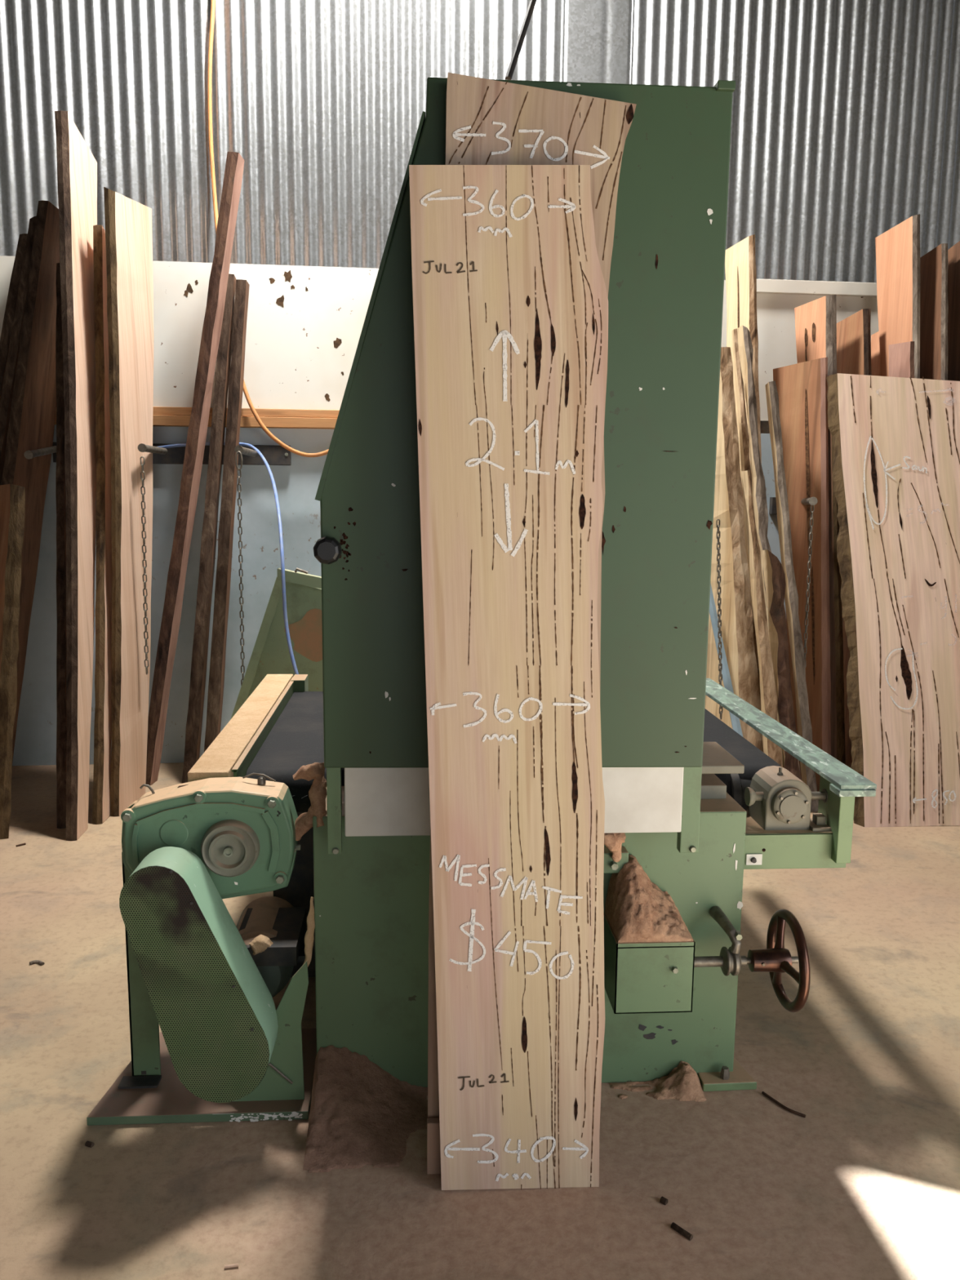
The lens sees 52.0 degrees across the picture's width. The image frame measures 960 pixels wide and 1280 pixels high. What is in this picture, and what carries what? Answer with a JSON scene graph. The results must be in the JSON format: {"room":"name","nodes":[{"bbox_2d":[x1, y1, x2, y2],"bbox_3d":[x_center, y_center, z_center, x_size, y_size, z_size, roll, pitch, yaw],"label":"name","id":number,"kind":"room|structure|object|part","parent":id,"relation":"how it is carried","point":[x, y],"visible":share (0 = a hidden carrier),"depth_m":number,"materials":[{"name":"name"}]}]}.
{"room":"woodworking shop","nodes":[
{"label":"woodworking shop","id":0,"kind":"room"},
{"bbox_2d":[12,424,786,765],"bbox_3d":[-0.331,-0.238,5.448,7.700,1.835,0.015,0,9,-6],"label":"wall","id":1,"kind":"structure","parent":0,"point":[297,483],"depth_m":5.30,"materials":[{"name":"grey paint"}]},
{"bbox_2d":[23,442,291,465],"bbox_3d":[-1.592,-0.935,4.891,1.212,0.104,0.654,0,9,-4],"label":"rack","id":2,"kind":"object","parent":1,"relation":"attached to","point":[273,455],"visible":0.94,"depth_m":5.16,"materials":[{"name":"metal"}]},
{"bbox_3d":[-2.116,-0.909,4.762,0.039,0.082,0.461,-1,9,-8],"label":"arm","id":3,"kind":"part","parent":2,"relation":"part of","materials":[{"name":"metal"}]},
{"bbox_2d":[139,456,149,674],"bbox_3d":[-1.578,-0.342,4.628,0.040,1.028,0.021,0,9,-4],"label":"chain","id":4,"kind":"object","parent":2,"relation":"hanging from","point":[143,457],"visible":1,"depth_m":4.62,"materials":[{"name":"metal"}]},
{"bbox_3d":[-1.590,-0.927,4.794,0.039,0.040,0.456,0,9,-5],"label":"arm","id":5,"kind":"part","parent":2,"relation":"part of","materials":[{"name":"metal"}]},
{"bbox_2d":[158,441,298,674],"bbox_3d":[-1.121,-0.330,4.875,1.274,1.309,0.373,8,12,42],"label":"hose","id":6,"kind":"object","parent":2,"relation":"hanging from","point":[277,507],"visible":0.67,"depth_m":4.48,"materials":[{"name":"blue rubber"}]},
{"bbox_2d":[235,450,244,685],"bbox_3d":[-1.158,-0.285,4.786,0.037,1.250,0.021,0,9,-4],"label":"chain","id":7,"kind":"object","parent":2,"relation":"hanging from","point":[237,453],"visible":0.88,"depth_m":4.77,"materials":[{"name":"metal"}]},
{"bbox_3d":[-1.154,-0.934,4.872,0.039,0.043,0.357,0,9,-1],"label":"arm","id":8,"kind":"part","parent":2,"relation":"part of","materials":[{"name":"metal"}]},
{"bbox_2d":[54,413,337,429],"bbox_3d":[-1.361,-1.143,5.153,5.400,0.053,0.073,0,9,-6],"label":"trim","id":9,"kind":"structure","parent":1,"relation":"attached to","point":[157,420],"depth_m":5.15,"materials":[{"name":"brown wood"}]},
{"bbox_2d":[55,406,339,417],"bbox_3d":[-1.362,-1.194,5.159,5.400,0.042,0.049,0,9,-6],"label":"trim","id":10,"kind":"structure","parent":1,"relation":"attached to","point":[165,411],"depth_m":5.16,"materials":[{"name":"brown wood"}]},
{"bbox_2d":[768,497,817,514],"bbox_3d":[1.702,-0.713,5.236,0.468,0.102,1.206,6,10,32],"label":"rack","id":11,"kind":"object","parent":1,"relation":"attached to","point":[812,500],"visible":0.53,"depth_m":5.53,"materials":[{"name":"metal"}]},
{"bbox_2d":[803,505,814,667],"bbox_3d":[1.571,-0.253,4.707,0.021,0.790,0.023,7,11,35],"label":"chain","id":12,"kind":"object","parent":11,"relation":"hanging from","point":[811,512],"visible":0.96,"depth_m":4.70,"materials":[{"name":"metal"}]},
{"bbox_3d":[1.630,-0.704,4.994,0.039,0.049,0.767,2,9,10],"label":"arm","id":13,"kind":"part","parent":11,"relation":"part of","materials":[{"name":"metal"}]},
{"bbox_2d":[0,762,959,1279],"bbox_3d":[1.054,1.353,1.491,9.900,0.100,9.800,0,9,-4],"label":"floor","id":14,"kind":"structure","parent":0,"point":[865,1185],"depth_m":2.27,"materials":[{"name":"concrete"}]},
{"bbox_2d":[0,484,25,839],"bbox_3d":[-2.116,0.078,4.311,0.252,1.510,0.387,2,9,8],"label":"board","id":15,"kind":"object","parent":14,"relation":"on","point":[12,497],"visible":1,"depth_m":4.26,"materials":[{"name":"brown wood"}]},
{"bbox_2d":[0,233,27,401],"bbox_3d":[-2.428,-0.593,4.752,0.143,2.701,0.786,8,11,39],"label":"board","id":16,"kind":"object","parent":14,"relation":"on","point":[11,305],"visible":0.47,"depth_m":4.71,"materials":[{"name":"brown wood"}]},
{"bbox_2d":[0,215,36,484],"bbox_3d":[-2.364,-0.637,4.798,0.721,2.774,0.200,-6,11,-39],"label":"board","id":17,"kind":"object","parent":14,"relation":"on","point":[15,342],"visible":0.44,"depth_m":4.68,"materials":[{"name":"brown wood"}]},
{"bbox_2d":[0,200,59,761],"bbox_3d":[-2.263,-0.662,4.841,0.704,2.814,0.327,-4,10,-27],"label":"board","id":18,"kind":"object","parent":14,"relation":"on","point":[31,426],"visible":0.67,"depth_m":4.74,"materials":[{"name":"brown wood"}]},
{"bbox_2d":[29,960,44,965],"bbox_3d":[-1.407,1.026,3.128,0.049,0.012,0.023,2,9,6],"label":"chip","id":19,"kind":"object","parent":14,"relation":"on","point":[37,962],"visible":1,"depth_m":3.12,"materials":[{"name":"grey wood"}]},
{"bbox_2d":[55,262,66,828],"bbox_3d":[-1.919,-0.481,4.588,0.074,2.537,0.854,-1,9,-12],"label":"board","id":20,"kind":"object","parent":14,"relation":"on","point":[60,491],"visible":0.48,"depth_m":4.47,"materials":[{"name":"brown wood"}]},
{"bbox_2d":[54,110,97,840],"bbox_3d":[-1.843,-0.792,4.524,0.120,3.173,1.129,-1,9,-11],"label":"board","id":21,"kind":"object","parent":14,"relation":"on","point":[77,166],"visible":0.97,"depth_m":4.39,"materials":[{"name":"brown wood"}]},
{"bbox_2d":[84,1140,94,1147],"bbox_3d":[-0.899,1.161,2.266,0.017,0.011,0.011,4,9,20],"label":"chip","id":22,"kind":"object","parent":14,"relation":"on","point":[88,1144],"visible":1,"depth_m":2.26,"materials":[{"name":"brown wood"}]},
{"bbox_2d":[92,225,112,824],"bbox_3d":[-1.758,-0.573,4.620,0.072,2.712,0.811,-1,9,-9],"label":"board","id":23,"kind":"object","parent":14,"relation":"on","point":[103,669],"visible":0.81,"depth_m":4.53,"materials":[{"name":"brown wood"}]},
{"bbox_2d":[103,186,153,816],"bbox_3d":[-1.663,-0.668,4.694,0.091,2.880,0.765,1,9,4],"label":"board","id":24,"kind":"object","parent":14,"relation":"on","point":[128,222],"visible":0.96,"depth_m":4.60,"materials":[{"name":"brown wood"}]},
{"bbox_2d":[146,151,244,785],"bbox_3d":[-1.444,-0.802,4.897,0.614,3.089,0.106,-2,9,-17],"label":"board","id":25,"kind":"object","parent":14,"relation":"on","point":[234,166],"visible":0.95,"depth_m":4.86,"materials":[{"name":"brown wood"}]},
{"bbox_2d":[86,773,316,1125],"bbox_3d":[-0.682,0.729,2.494,0.521,0.829,0.609,0,9,-4],"label":"machine","id":26,"kind":"object","parent":14,"relation":"on","point":[223,1051],"visible":0.98,"depth_m":2.33,"materials":[{"name":"metal"}]},
{"bbox_3d":[-0.847,0.806,2.494,0.070,0.596,0.090,0,9,-4],"label":"support post","id":27,"kind":"part","parent":26,"relation":"part of","materials":[{"name":"green metal"}]},
{"bbox_3d":[-0.635,0.775,2.200,0.317,0.567,0.003,0,9,-4],"label":"perforated panel","id":28,"kind":"part","parent":26,"relation":"part of","materials":[{"name":"green metal"}]},
{"bbox_3d":[-0.684,1.115,2.530,0.521,0.024,0.374,0,9,-4],"label":"floor plate","id":29,"kind":"part","parent":26,"relation":"part of","materials":[{"name":"green metal"}]},
{"bbox_2d":[248,933,273,955],"bbox_3d":[-0.552,0.769,2.480,0.060,0.044,0.040,0,9,-4],"label":"clump","id":30,"kind":"object","parent":26,"relation":"on","point":[260,943],"visible":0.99,"depth_m":2.47,"materials":[{"name":"beige wood"}]},
{"bbox_3d":[-0.585,0.825,2.651,0.188,0.188,0.340,0,9,-4],"label":"motor","id":31,"kind":"part","parent":26,"relation":"part of","materials":[{"name":"metal"}]},
{"bbox_3d":[-0.508,0.966,2.383,0.190,0.397,0.008,0,9,-4],"label":"bracket plate","id":32,"kind":"part","parent":26,"relation":"part of","materials":[{"name":"green metal"}]},
{"bbox_3d":[-0.669,0.785,2.589,0.436,0.060,0.240,0,9,-4],"label":"motor mount","id":33,"kind":"part","parent":26,"relation":"part of","materials":[{"name":"metal"}]},
{"bbox_3d":[-0.483,1.051,2.386,0.058,0.057,0.006,0,9,-4],"label":"tie rod","id":34,"kind":"part","parent":26,"relation":"part of","materials":[{"name":"metal"}]},
{"bbox_2d":[182,273,235,783],"bbox_3d":[-1.382,-0.550,5.010,0.104,2.559,0.431,7,11,39],"label":"board","id":35,"kind":"object","parent":14,"relation":"on","point":[208,543],"visible":0.87,"depth_m":4.98,"materials":[{"name":"brown wood"}]},
{"bbox_2d":[204,279,249,751],"bbox_3d":[-1.303,-0.540,5.039,0.105,2.532,0.387,7,11,38],"label":"board","id":36,"kind":"object","parent":14,"relation":"on","point":[225,535],"visible":0.91,"depth_m":5.00,"materials":[{"name":"brown wood"}]},
{"bbox_2d":[224,1263,238,1268],"bbox_3d":[-0.484,1.219,1.915,0.026,0.006,0.006,-1,9,-10],"label":"chip","id":37,"kind":"object","parent":14,"relation":"on","point":[232,1265],"visible":1,"depth_m":1.91,"materials":[{"name":"beige wood"}]},
{"bbox_2d":[230,567,323,719],"bbox_3d":[-0.976,0.212,4.734,0.692,1.152,0.396,0,9,-4],"label":"metal cover","id":38,"kind":"object","parent":14,"relation":"on","point":[270,655],"visible":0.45,"depth_m":4.60,"materials":[{"name":"metal"}]},
{"bbox_2d":[302,1044,427,1173],"bbox_3d":[-0.223,1.109,2.296,0.355,0.138,0.368,0,9,-4],"label":"heap","id":39,"kind":"object","parent":14,"relation":"on","point":[361,1114],"visible":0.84,"depth_m":2.34,"materials":[{"name":"brown wood"}]},
{"bbox_2d":[426,1117,440,1174],"bbox_3d":[-0.080,1.122,2.184,0.075,0.124,0.020,0,9,-4],"label":"timber offcut","id":40,"kind":"object","parent":14,"relation":"on","point":[433,1157],"visible":0.44,"depth_m":2.17,"materials":[{"name":"brown wood"}]},
{"bbox_2d":[408,164,608,1190],"bbox_3d":[0.062,0.123,2.065,0.420,2.150,0.181,0,9,-4],"label":"slab","id":41,"kind":"object","parent":14,"relation":"on","point":[510,300],"visible":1,"depth_m":2.04,"materials":[{"name":"brown wood"}]},
{"bbox_2d":[187,77,876,1091],"bbox_3d":[0.087,-0.115,2.941,1.794,2.350,1.680,0,9,-4],"label":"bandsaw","id":42,"kind":"object","parent":14,"relation":"on","point":[697,805],"visible":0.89,"depth_m":2.23,"materials":[{"name":"green metal"}]},
{"bbox_3d":[-0.723,0.257,3.116,0.100,0.055,1.335,0,9,-4],"label":"rail","id":43,"kind":"part","parent":42,"relation":"part of","materials":[{"name":"beige wood"}]},
{"bbox_3d":[-0.644,0.307,3.142,0.054,0.160,1.290,0,9,-4],"label":"plate","id":44,"kind":"part","parent":42,"relation":"part of","materials":[{"name":"beige wood"}]},
{"bbox_2d":[302,897,315,966],"bbox_3d":[-0.421,0.728,2.416,0.034,0.198,0.025,0,9,-4],"label":"clump","id":45,"kind":"object","parent":42,"relation":"attached to","point":[308,938],"visible":0.84,"depth_m":2.41,"materials":[{"name":"beige wood"}]},
{"bbox_2d":[293,762,327,840],"bbox_3d":[-0.413,0.395,2.408,0.106,0.195,0.067,5,9,25],"label":"clump","id":46,"kind":"object","parent":42,"relation":"attached to","point":[316,771],"visible":0.92,"depth_m":2.38,"materials":[{"name":"brown wood"}]},
{"bbox_3d":[-0.329,-0.194,2.124,0.060,0.061,0.062,0,9,-4],"label":"knob","id":47,"kind":"part","parent":42,"relation":"part of","materials":[{"name":"black plastic"}]},
{"bbox_2d":[505,0,536,79],"bbox_3d":[0.127,-1.607,2.526,0.017,0.421,0.293,4,9,23],"label":"rod","id":48,"kind":"object","parent":42,"relation":"attached to","point":[531,5],"visible":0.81,"depth_m":2.48,"materials":[{"name":"metal"}]},
{"bbox_2d":[604,832,626,862],"bbox_3d":[0.315,0.495,2.362,0.064,0.085,0.044,-3,9,-20],"label":"clump","id":49,"kind":"object","parent":42,"relation":"on","point":[613,842],"visible":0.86,"depth_m":2.35,"materials":[{"name":"beige wood"}]},
{"bbox_2d":[604,853,693,942],"bbox_3d":[0.406,0.620,2.366,0.177,0.166,0.163,0,9,-4],"label":"heap","id":50,"kind":"object","parent":42,"relation":"on","point":[637,910],"visible":0.98,"depth_m":2.33,"materials":[{"name":"brown wood"}]},
{"bbox_3d":[0.562,0.340,2.663,0.190,0.102,0.360,0,9,-4],"label":"plate","id":51,"kind":"part","parent":42,"relation":"part of","materials":[{"name":"metal"}]},
{"bbox_3d":[0.702,0.562,2.521,0.041,0.029,0.004,0,9,-4],"label":"maker plate","id":52,"kind":"part","parent":42,"relation":"part of","materials":[{"name":"white metal"}]},
{"bbox_3d":[0.882,0.266,3.100,0.097,0.029,1.398,0,9,-4],"label":"rail","id":53,"kind":"part","parent":42,"relation":"part of","materials":[{"name":"green metal"}]},
{"bbox_3d":[0.786,0.530,2.605,0.311,0.096,0.160,0,9,-4],"label":"frame","id":54,"kind":"part","parent":42,"relation":"part of","materials":[{"name":"green metal"}]},
{"bbox_3d":[0.923,0.455,2.557,0.038,0.214,0.130,0,9,-4],"label":"post","id":55,"kind":"part","parent":42,"relation":"part of","materials":[{"name":"green metal"}]},
{"bbox_2d":[427,72,636,1118],"bbox_3d":[0.100,0.020,2.122,0.422,2.332,0.159,0,9,-4],"label":"slab","id":56,"kind":"object","parent":14,"relation":"on","point":[488,122],"visible":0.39,"depth_m":2.00,"materials":[{"name":"brown wood"}]},
{"bbox_2d":[607,1060,706,1101],"bbox_3d":[0.447,1.120,2.484,0.244,0.073,0.088,0,9,-4],"label":"heap","id":57,"kind":"object","parent":14,"relation":"on","point":[683,1083],"visible":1,"depth_m":2.49,"materials":[{"name":"beige wood"}]},
{"bbox_2d":[659,1196,668,1204],"bbox_3d":[0.393,1.199,2.103,0.013,0.013,0.013,8,11,41],"label":"chip","id":58,"kind":"object","parent":14,"relation":"on","point":[663,1200],"visible":1,"depth_m":2.10,"materials":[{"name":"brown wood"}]},
{"bbox_2d":[671,1222,693,1240],"bbox_3d":[0.414,1.212,2.017,0.012,0.012,0.048,-7,12,-42],"label":"chip","id":59,"kind":"object","parent":14,"relation":"on","point":[673,1225],"visible":1,"depth_m":2.01,"materials":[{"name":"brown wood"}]},
{"bbox_2d":[709,582,742,736],"bbox_3d":[1.193,0.261,4.684,0.332,1.102,0.036,7,11,35],"label":"bar","id":60,"kind":"object","parent":14,"relation":"on","point":[735,723],"visible":0.42,"depth_m":4.68,"materials":[{"name":"blue paint"}]},
{"bbox_2d":[704,346,763,751],"bbox_3d":[1.183,-0.294,4.750,0.102,2.180,0.571,-7,11,-41],"label":"board","id":61,"kind":"object","parent":14,"relation":"on","point":[736,617],"visible":0.47,"depth_m":4.68,"materials":[{"name":"beige wood"}]},
{"bbox_2d":[715,519,723,719],"bbox_3d":[1.125,-0.089,4.621,0.075,0.951,0.021,0,9,-4],"label":"chain","id":62,"kind":"object","parent":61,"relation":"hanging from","point":[717,526],"visible":0.89,"depth_m":4.61,"materials":[{"name":"metal"}]},
{"bbox_2d":[724,234,761,702],"bbox_3d":[1.340,-0.624,4.991,0.080,2.764,0.564,-2,9,-19],"label":"board","id":63,"kind":"object","parent":14,"relation":"on","point":[740,258],"visible":0.27,"depth_m":4.91,"materials":[{"name":"beige wood"}]},
{"bbox_2d":[731,328,761,711],"bbox_3d":[1.355,-0.363,4.844,0.379,2.292,0.062,9,12,43],"label":"board","id":64,"kind":"object","parent":14,"relation":"on","point":[742,417],"visible":0.27,"depth_m":4.79,"materials":[{"name":"beige wood"}]},
{"bbox_2d":[741,470,782,767],"bbox_3d":[1.333,0.024,4.578,0.309,1.606,0.093,4,9,19],"label":"board","id":65,"kind":"object","parent":14,"relation":"on","point":[768,691],"visible":0.75,"depth_m":4.56,"materials":[{"name":"beige wood"}]},
{"bbox_2d":[737,325,800,773],"bbox_3d":[1.383,-0.333,4.686,0.466,2.281,0.102,8,12,41],"label":"board","id":66,"kind":"object","parent":14,"relation":"on","point":[744,343],"visible":0.41,"depth_m":4.65,"materials":[{"name":"beige wood"}]},
{"bbox_2d":[762,549,801,780],"bbox_3d":[1.420,0.202,4.615,0.273,1.244,0.111,7,11,36],"label":"board","id":67,"kind":"object","parent":14,"relation":"on","point":[774,574],"visible":0.7,"depth_m":4.58,"materials":[{"name":"beige wood"}]},
{"bbox_2d":[761,1091,805,1117],"bbox_3d":[0.750,1.152,2.437,0.016,0.007,0.124,-6,11,-39],"label":"twig","id":68,"kind":"object","parent":14,"relation":"on","point":[762,1092],"visible":1,"depth_m":2.43,"materials":[{"name":"brown wood"}]},
{"bbox_2d":[764,380,818,811],"bbox_3d":[1.493,-0.208,4.708,0.083,2.028,0.420,-8,12,-43],"label":"board","id":69,"kind":"object","parent":14,"relation":"on","point":[791,596],"visible":0.93,"depth_m":4.68,"materials":[{"name":"beige wood"}]},
{"bbox_2d":[773,356,831,791],"bbox_3d":[1.619,-0.304,4.919,0.112,2.158,0.514,-3,9,-22],"label":"board","id":70,"kind":"object","parent":14,"relation":"on","point":[802,388],"visible":0.62,"depth_m":4.84,"materials":[{"name":"beige wood"}]},
{"bbox_2d":[794,294,836,376],"bbox_3d":[1.759,-0.503,5.107,0.083,2.498,0.538,-2,9,-18],"label":"board","id":71,"kind":"object","parent":14,"relation":"on","point":[815,321],"visible":0.19,"depth_m":5.02,"materials":[{"name":"orange wood"}]},
{"bbox_2d":[827,373,845,764],"bbox_3d":[1.746,-0.257,4.884,0.090,2.077,0.410,-3,9,-21],"label":"board","id":72,"kind":"object","parent":14,"relation":"on","point":[837,709],"visible":0.35,"depth_m":4.82,"materials":[{"name":"brown wood"}]},
{"bbox_2d":[836,308,871,768],"bbox_3d":[1.929,-0.473,5.108,0.138,2.441,0.809,0,9,-4],"label":"board","id":73,"kind":"object","parent":14,"relation":"on","point":[853,332],"visible":0.1,"depth_m":5.09,"materials":[{"name":"beige wood"}]},
{"bbox_2d":[871,331,880,376],"bbox_3d":[2.092,-0.443,5.161,0.052,2.369,0.626,1,9,4],"label":"board","id":74,"kind":"object","parent":14,"relation":"on","point":[875,348],"visible":0.03,"depth_m":5.25,"materials":[{"name":"orange wood"}]},
{"bbox_2d":[826,373,959,826],"bbox_3d":[2.192,-0.204,4.642,1.044,2.085,0.569,0,9,-4],"label":"slab","id":75,"kind":"object","parent":14,"relation":"on","point":[895,477],"visible":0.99,"depth_m":4.61,"materials":[{"name":"brown wood"}]},
{"bbox_2d":[875,213,919,378],"bbox_3d":[2.149,-0.682,5.064,0.052,2.873,0.630,-2,9,-14],"label":"board","id":76,"kind":"object","parent":14,"relation":"on","point":[898,248],"visible":0.23,"depth_m":4.97,"materials":[{"name":"orange wood"}]},
{"bbox_2d":[888,341,914,377],"bbox_3d":[2.080,-0.330,4.852,0.108,2.239,0.349,-2,9,-18],"label":"board","id":77,"kind":"object","parent":14,"relation":"on","point":[901,355],"visible":0.07,"depth_m":4.81,"materials":[{"name":"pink wood"}]},
{"bbox_2d":[920,243,948,380],"bbox_3d":[2.261,-0.603,5.013,0.094,2.733,0.784,0,9,-4],"label":"board","id":78,"kind":"object","parent":14,"relation":"on","point":[934,306],"visible":0.21,"depth_m":4.92,"materials":[{"name":"brown wood"}]},
{"bbox_2d":[947,240,959,381],"bbox_3d":[2.445,-0.606,4.954,0.090,2.761,0.662,-1,9,-11],"label":"board","id":79,"kind":"object","parent":14,"relation":"on","point":[953,253],"visible":0.2,"depth_m":4.96,"materials":[{"name":"brown wood"}]},
{"bbox_2d":[0,0,959,433],"bbox_3d":[-0.324,-2.516,5.246,7.899,4.000,0.017,0,9,-6],"label":"wall","id":80,"kind":"structure","parent":0,"point":[845,129],"depth_m":5.21,"materials":[{"name":"silver metal"}]},
{"bbox_2d":[207,0,328,457],"bbox_3d":[-0.998,-2.175,5.014,0.851,2.448,0.205,2,9,8],"label":"air hose","id":81,"kind":"object","parent":80,"relation":"attached to","point":[260,423],"visible":0.64,"depth_m":5.08,"materials":[{"name":"rubber"}]},
{"bbox_2d":[0,255,879,421],"bbox_3d":[-0.317,-1.582,5.242,7.700,0.745,0.013,0,9,-6],"label":"lining","id":82,"kind":"object","parent":80,"relation":"attached to","point":[304,324],"visible":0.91,"depth_m":5.16,"materials":[{"name":"white paint"}]},
{"bbox_2d":[756,279,876,297],"bbox_3d":[2.424,-1.934,5.457,2.000,0.070,0.034,0,9,-6],"label":"trim","id":83,"kind":"structure","parent":80,"relation":"attached to","point":[763,286],"depth_m":5.38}
]}

